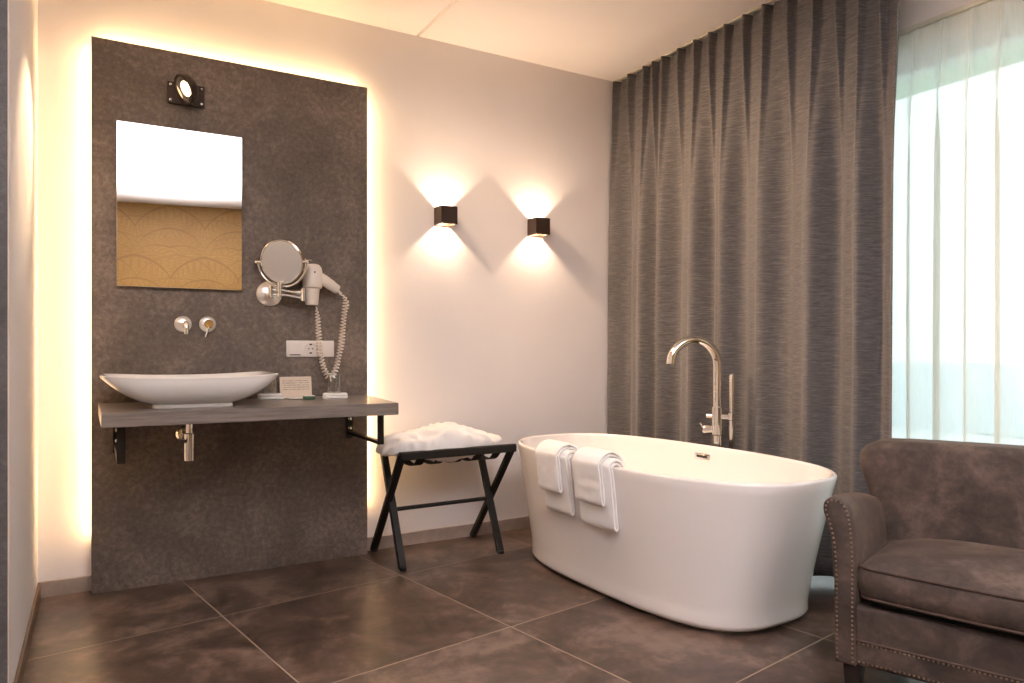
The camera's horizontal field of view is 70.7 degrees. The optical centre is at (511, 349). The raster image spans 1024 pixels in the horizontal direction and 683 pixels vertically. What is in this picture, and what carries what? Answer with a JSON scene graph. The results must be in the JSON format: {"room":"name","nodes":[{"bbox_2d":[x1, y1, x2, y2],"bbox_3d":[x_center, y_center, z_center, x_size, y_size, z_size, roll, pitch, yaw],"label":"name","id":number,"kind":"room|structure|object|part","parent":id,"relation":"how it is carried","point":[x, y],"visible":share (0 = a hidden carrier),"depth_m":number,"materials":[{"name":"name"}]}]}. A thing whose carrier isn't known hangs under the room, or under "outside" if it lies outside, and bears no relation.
{"room":"hotel room","nodes":[
{"label":"hotel room","id":0,"kind":"room"},
{"bbox_2d":[0,0,7,682],"bbox_3d":[-2.202,-0.340,1.692,1.679,2.880,0.017,0,0,-30],"label":"wall","id":1,"kind":"structure","parent":0,"point":[3,3],"depth_m":2.10,"materials":[{"name":"white paint"}]},
{"bbox_2d":[10,0,37,682],"bbox_3d":[-1.925,-0.340,2.694,0.200,2.880,1.450,0,0,-30],"label":"wall","id":2,"kind":"structure","parent":0,"point":[23,13],"depth_m":2.52,"materials":[{"name":"white paint"}]},
{"bbox_2d":[8,0,9,682],"bbox_3d":[-1.471,-0.340,2.111,0.004,2.880,0.013,0,0,-30],"label":"trim","id":3,"kind":"structure","parent":2,"relation":"attached to","point":[8,0],"depth_m":2.11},
{"bbox_2d":[13,583,40,682],"bbox_3d":[-1.780,1.065,2.655,0.012,0.070,1.229,0,0,-30],"label":"baseboard","id":4,"kind":"structure","parent":2,"relation":"attached to","point":[19,675],"depth_m":2.61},
{"bbox_2d":[184,432,194,461],"bbox_3d":[-1.448,0.436,3.240,0.047,0.127,0.047,0,0,-30],"label":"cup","id":5,"kind":"object","parent":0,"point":[189,437],"depth_m":3.22,"materials":[{"name":"silver metal"}]},
{"bbox_2d":[38,0,612,581],"bbox_3d":[-0.583,-0.340,4.190,3.620,2.880,0.200,0,0,-30],"label":"wall","id":6,"kind":"structure","parent":0,"point":[479,322],"depth_m":4.12,"materials":[{"name":"white paint"}]},
{"bbox_2d":[91,36,366,593],"bbox_3d":[-1.350,-0.154,3.592,1.283,2.508,0.068,0,0,-30],"label":"wall panel","id":7,"kind":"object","parent":6,"relation":"attached to","point":[254,495],"depth_m":3.55,"materials":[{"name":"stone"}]},
{"bbox_2d":[117,120,241,290],"bbox_3d":[-1.562,-0.663,3.413,0.539,0.748,0.030,0,0,-30],"label":"wall mirror","id":8,"kind":"object","parent":7,"relation":"attached to","point":[179,191],"visible":1,"depth_m":3.39,"materials":[{"name":"clear mirror"}]},
{"bbox_2d":[174,316,191,333],"bbox_3d":[-1.523,-0.114,3.360,0.076,0.089,0.160,0,0,-30],"label":"spout","id":9,"kind":"object","parent":7,"relation":"attached to","point":[182,323],"visible":1,"depth_m":3.41,"materials":[{"name":"silver metal"}]},
{"bbox_3d":[-1.521,-0.101,3.356,0.023,0.062,0.150,0,0,-30],"label":"spout","id":10,"kind":"part","parent":9,"relation":"part of","materials":[{"name":"silver metal"}]},
{"bbox_2d":[167,73,204,108],"bbox_3d":[-1.510,-1.207,3.362,0.161,0.132,0.169,0,0,-30],"label":"wall spotlight","id":11,"kind":"object","parent":7,"relation":"attached to","point":[184,91],"visible":1,"depth_m":3.37,"materials":[{"name":"brown metal"}]},
{"bbox_3d":[-1.511,-1.208,3.344,0.070,0.065,0.035,0,0,41],"label":"bulb","id":12,"kind":"part","parent":11,"relation":"part of","materials":[{"name":"white glass"}]},
{"bbox_2d":[199,316,215,337],"bbox_3d":[-1.452,-0.108,3.454,0.076,0.104,0.071,0,0,-30],"label":"tap","id":13,"kind":"object","parent":7,"relation":"attached to","point":[207,324],"visible":1,"depth_m":3.46,"materials":[{"name":"silver metal"}]},
{"bbox_2d":[98,395,398,463],"bbox_3d":[-1.162,0.356,3.288,1.251,0.227,0.646,0,0,-30],"label":"countertop","id":14,"kind":"structure","parent":7,"relation":"attached to","point":[117,416],"depth_m":3.03,"materials":[{"name":"wood"}]},
{"bbox_2d":[176,424,194,461],"bbox_3d":[-1.498,0.399,3.326,0.072,0.202,0.245,0,0,-30],"label":"trap","id":15,"kind":"object","parent":14,"relation":"attached to","point":[186,434],"visible":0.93,"depth_m":3.23,"materials":[{"name":"silver metal"}]},
{"bbox_2d":[99,371,277,408],"bbox_3d":[-1.404,0.174,3.156,0.693,0.139,0.453,0,0,-30],"label":"basin","id":16,"kind":"object","parent":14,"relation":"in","point":[221,389],"visible":1,"depth_m":2.99,"materials":[{"name":"ceramic"}]},
{"bbox_2d":[257,393,283,399],"bbox_3d":[-1.182,0.230,3.538,0.124,0.027,0.092,0,0,-22],"label":"folded cloth","id":17,"kind":"object","parent":14,"relation":"on","point":[262,396],"visible":1,"depth_m":3.50,"materials":[{"name":"white fabric"}]},
{"bbox_2d":[287,397,302,399],"bbox_3d":[-1.056,0.237,3.513,0.072,0.012,0.036,0,0,-26],"label":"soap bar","id":18,"kind":"object","parent":14,"relation":"on","point":[289,398],"visible":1,"depth_m":3.50,"materials":[{"name":"white"}]},
{"bbox_2d":[279,376,311,397],"bbox_3d":[-1.092,0.189,3.633,0.156,0.106,0.056,0,0,-30],"label":"card","id":19,"kind":"object","parent":14,"relation":"on","point":[289,386],"visible":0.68,"depth_m":3.62,"materials":[{"name":"white paper"}]},
{"bbox_2d":[303,395,314,398],"bbox_3d":[-0.991,0.233,3.527,0.053,0.019,0.033,0,0,-26],"label":"soap box","id":20,"kind":"object","parent":14,"relation":"on","point":[304,396],"visible":1,"depth_m":3.51,"materials":[{"name":"green plastic"}]},
{"bbox_2d":[322,392,347,398],"bbox_3d":[-0.881,0.230,3.596,0.124,0.027,0.092,0,0,-16],"label":"folded cloth","id":21,"kind":"object","parent":14,"relation":"on","point":[335,395],"visible":0.98,"depth_m":3.56,"materials":[{"name":"white fabric"}]},
{"bbox_2d":[254,239,309,305],"bbox_3d":[-1.130,-0.378,3.584,0.289,0.322,0.136,0,0,9],"label":"magnifying mirror","id":22,"kind":"object","parent":7,"relation":"attached to","point":[281,261],"visible":1,"depth_m":3.55,"materials":[{"name":"silver metal"}]},
{"bbox_3d":[-1.129,-0.430,3.544,0.206,0.203,0.047,0,0,5],"label":"glass","id":23,"kind":"part","parent":22,"relation":"part of","materials":[{"name":"silver mirror"}]},
{"bbox_3d":[-1.122,-0.287,3.606,0.172,0.089,0.117,0,0,-30],"label":"folding arm","id":24,"kind":"part","parent":22,"relation":"part of","materials":[{"name":"silver metal"}]},
{"bbox_2d":[286,340,333,356],"bbox_3d":[-1.041,-0.005,3.721,0.240,0.082,0.016,0,0,-30],"label":"socket plate","id":25,"kind":"object","parent":7,"relation":"attached to","point":[294,348],"visible":0.95,"depth_m":3.71,"materials":[{"name":"white plastic"}]},
{"bbox_2d":[304,342,316,354],"bbox_3d":[-1.037,-0.004,3.721,0.066,0.066,0.004,0,0,-30],"label":"outlet","id":26,"kind":"object","parent":25,"relation":"attached to","point":[310,348],"depth_m":3.72,"materials":[{"name":"white plastic"}]},
{"bbox_2d":[302,259,348,381],"bbox_3d":[-0.956,-0.146,3.708,0.241,0.623,0.126,0,0,-30],"label":"hair dryer","id":27,"kind":"object","parent":7,"relation":"hanging from","point":[314,279],"visible":0.99,"depth_m":3.69,"materials":[{"name":"beige plastic"}]},
{"bbox_3d":[-0.946,-0.344,3.696,0.135,0.113,0.054,0,0,-30],"label":"handle","id":28,"kind":"part","parent":27,"relation":"part of","materials":[{"name":"beige plastic"}]},
{"bbox_3d":[-0.930,-0.063,3.727,0.176,0.457,0.056,0,0,-30],"label":"coiled cord","id":29,"kind":"part","parent":27,"relation":"part of","materials":[{"name":"beige plastic"}]},
{"bbox_2d":[38,516,529,597],"bbox_3d":[-0.616,1.065,4.046,3.420,0.070,0.014,0,0,-30],"label":"baseboard","id":30,"kind":"structure","parent":6,"relation":"attached to","point":[51,588],"depth_m":4.08,"materials":[{"name":"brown wood"}]},
{"bbox_2d":[434,205,457,226],"bbox_3d":[-0.379,-0.764,4.133,0.101,0.101,0.101,0,0,-30],"label":"wall light","id":31,"kind":"object","parent":6,"relation":"attached to","point":[444,215],"visible":1,"depth_m":4.10,"materials":[{"name":"brown metal"}]},
{"bbox_2d":[527,217,549,236],"bbox_3d":[0.165,-0.754,4.447,0.101,0.101,0.101,0,0,-30],"label":"wall light","id":32,"kind":"object","parent":6,"relation":"attached to","point":[536,226],"visible":1,"depth_m":4.41,"materials":[{"name":"brown metal"}]},
{"bbox_2d":[22,528,925,682],"bbox_3d":[0.291,1.160,0.595,5.300,0.120,7.300,0,0,-30],"label":"floor","id":33,"kind":"structure","parent":0,"point":[461,610],"depth_m":2.80,"materials":[{"name":"tile"}]},
{"bbox_2d":[370,444,515,571],"bbox_3d":[-0.375,0.804,3.920,0.672,0.591,0.455,0,0,-30],"label":"stool","id":34,"kind":"object","parent":33,"relation":"on","point":[389,506],"visible":0.77,"depth_m":3.82,"materials":[{"name":"black wood"}]},
{"bbox_3d":[-0.649,0.804,3.759,0.038,0.584,0.441,0,0,-30],"label":"leg","id":35,"kind":"part","parent":34,"relation":"part of","materials":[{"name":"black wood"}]},
{"bbox_3d":[-0.623,0.804,3.751,0.039,0.583,0.374,0,0,-26],"label":"leg","id":36,"kind":"part","parent":34,"relation":"part of","materials":[{"name":"black wood"}]},
{"bbox_2d":[376,422,501,461],"bbox_3d":[-0.382,0.496,3.877,0.689,0.199,0.380,0,0,-29],"label":"cushion","id":37,"kind":"object","parent":34,"relation":"on","point":[445,435],"visible":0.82,"depth_m":3.74,"materials":[{"name":"white fabric"}]},
{"bbox_3d":[-0.269,0.530,3.736,0.658,0.042,0.030,0,0,-30],"label":"rail","id":38,"kind":"part","parent":34,"relation":"part of","materials":[{"name":"black wood"}]},
{"bbox_3d":[-0.132,0.804,4.046,0.039,0.582,0.356,0,0,-24],"label":"leg","id":39,"kind":"part","parent":34,"relation":"part of","materials":[{"name":"black wood"}]},
{"bbox_3d":[-0.111,0.804,4.070,0.039,0.584,0.443,0,0,-34],"label":"leg","id":40,"kind":"part","parent":34,"relation":"part of","materials":[{"name":"black wood"}]},
{"bbox_2d":[518,433,836,631],"bbox_3d":[0.674,0.796,3.454,0.872,0.606,1.759,0,0,-32],"label":"bathtub","id":41,"kind":"object","parent":33,"relation":"on","point":[714,538],"visible":0.81,"depth_m":2.86,"materials":[{"name":"white ceramic"}]},
{"bbox_2d":[544,449,575,515],"bbox_3d":[0.225,0.611,3.383,0.101,0.302,0.216,0,0,-32],"label":"bath towel","id":42,"kind":"object","parent":41,"relation":"on","point":[563,502],"visible":0.47,"depth_m":3.30,"materials":[{"name":"white fabric"}]},
{"bbox_2d":[535,439,577,493],"bbox_3d":[0.216,0.546,3.399,0.156,0.230,0.179,0,0,-32],"label":"hand towel","id":43,"kind":"object","parent":42,"relation":"on","point":[548,452],"visible":0.8,"depth_m":3.35,"materials":[{"name":"white fabric"}]},
{"bbox_2d":[580,457,623,531],"bbox_3d":[0.379,0.616,3.134,0.098,0.312,0.226,0,0,-32],"label":"bath towel","id":44,"kind":"object","parent":41,"relation":"hanging from","point":[605,517],"visible":0.4,"depth_m":3.05,"materials":[{"name":"white fabric"}]},
{"bbox_2d":[572,447,623,506],"bbox_3d":[0.372,0.549,3.142,0.151,0.235,0.181,0,0,-32],"label":"hand towel","id":45,"kind":"object","parent":44,"relation":"on","point":[587,462],"visible":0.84,"depth_m":3.09,"materials":[{"name":"white fabric"}]},
{"bbox_2d":[666,336,735,448],"bbox_3d":[0.972,0.514,3.748,0.355,1.171,0.127,0,0,1],"label":"tap","id":46,"kind":"object","parent":33,"relation":"on","point":[716,429],"visible":0.56,"depth_m":3.72,"materials":[{"name":"silver metal"}]},
{"bbox_3d":[0.943,0.114,3.730,0.301,0.371,0.049,0,0,-9],"label":"gooseneck spout","id":47,"kind":"part","parent":46,"relation":"part of","materials":[{"name":"silver metal"}]},
{"bbox_3d":[1.034,0.418,3.776,0.068,0.052,0.052,0,0,24],"label":"control knob","id":48,"kind":"part","parent":46,"relation":"part of","materials":[{"name":"silver metal"}]},
{"bbox_2d":[823,438,1023,682],"bbox_3d":[1.594,0.711,2.169,1.128,0.777,0.692,0,0,41],"label":"armchair","id":49,"kind":"object","parent":33,"relation":"on","point":[929,562],"visible":1,"depth_m":2.22,"materials":[{"name":"brown leather"}]},
{"bbox_3d":[1.014,0.716,2.241,0.086,0.496,0.003,0,0,40],"label":"nailhead trim","id":50,"kind":"part","parent":49,"relation":"part of","materials":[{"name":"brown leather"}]},
{"bbox_3d":[1.069,1.030,2.255,0.053,0.140,0.053,0,0,41],"label":"leg","id":51,"kind":"part","parent":49,"relation":"part of","materials":[{"name":"brown wood"}]},
{"bbox_3d":[1.167,0.717,2.442,0.124,0.510,0.500,0,0,41],"label":"arm","id":52,"kind":"part","parent":49,"relation":"part of","materials":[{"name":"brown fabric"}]},
{"bbox_3d":[1.392,0.958,1.933,0.872,0.008,0.003,0,0,41],"label":"nailhead trim","id":53,"kind":"part","parent":49,"relation":"part of","materials":[{"name":"brown leather"}]},
{"bbox_3d":[1.578,0.880,2.150,0.900,0.184,0.568,0,0,41],"label":"seat","id":54,"kind":"part","parent":49,"relation":"part of","materials":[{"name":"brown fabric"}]},
{"bbox_2d":[858,539,1023,632],"bbox_3d":[1.523,0.685,2.086,0.888,0.159,0.474,0,0,41],"label":"seat cushion","id":55,"kind":"object","parent":49,"relation":"on","point":[979,583],"depth_m":2.10,"materials":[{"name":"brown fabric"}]},
{"bbox_3d":[1.392,0.900,1.933,0.872,0.008,0.003,0,0,41],"label":"nailhead trim","id":56,"kind":"part","parent":49,"relation":"part of","materials":[{"name":"brown leather"}]},
{"bbox_3d":[1.725,0.612,2.321,1.118,0.577,0.218,0,0,41],"label":"backrest","id":57,"kind":"part","parent":49,"relation":"part of","materials":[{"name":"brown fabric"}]},
{"bbox_2d":[265,0,779,81],"bbox_3d":[0.378,-1.855,0.645,5.500,0.150,7.300,0,0,-30],"label":"ceiling","id":58,"kind":"structure","parent":0,"point":[609,40],"depth_m":3.95,"materials":[{"name":"white paint"}]},
{"bbox_2d":[615,0,775,81],"bbox_3d":[1.180,-1.774,3.926,0.020,0.011,1.980,0,0,-30],"label":"rail","id":59,"kind":"object","parent":58,"relation":"attached to","point":[769,1],"visible":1,"depth_m":4.10,"materials":[{"name":"white metal"}]},
{"bbox_2d":[607,0,900,576],"bbox_3d":[1.164,-0.349,3.925,0.130,2.838,1.968,0,0,-30],"label":"curtain","id":60,"kind":"object","parent":59,"relation":"hanging from","point":[752,165],"visible":0.86,"depth_m":3.67,"materials":[{"name":"grey fabric"}]},
{"bbox_2d":[900,0,974,29],"bbox_3d":[2.695,-0.340,1.983,0.250,2.880,6.900,0,0,-30],"label":"wall","id":61,"kind":"structure","parent":0,"point":[912,12],"depth_m":3.23,"materials":[{"name":"white paint"}]},
{"bbox_2d":[899,0,992,36],"bbox_3d":[2.598,-1.419,1.812,0.086,0.028,3.700,0,0,-30],"label":"rail","id":62,"kind":"object","parent":61,"relation":"attached to","point":[963,8],"visible":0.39,"depth_m":3.06,"materials":[{"name":"white metal"}]},
{"bbox_2d":[892,0,1023,444],"bbox_3d":[2.552,-0.163,1.837,0.120,2.485,3.590,0,0,-30],"label":"sheer curtain","id":63,"kind":"object","parent":62,"relation":"hanging from","point":[958,314],"visible":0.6,"depth_m":3.04,"materials":[{"name":"white fabric"}]}
]}

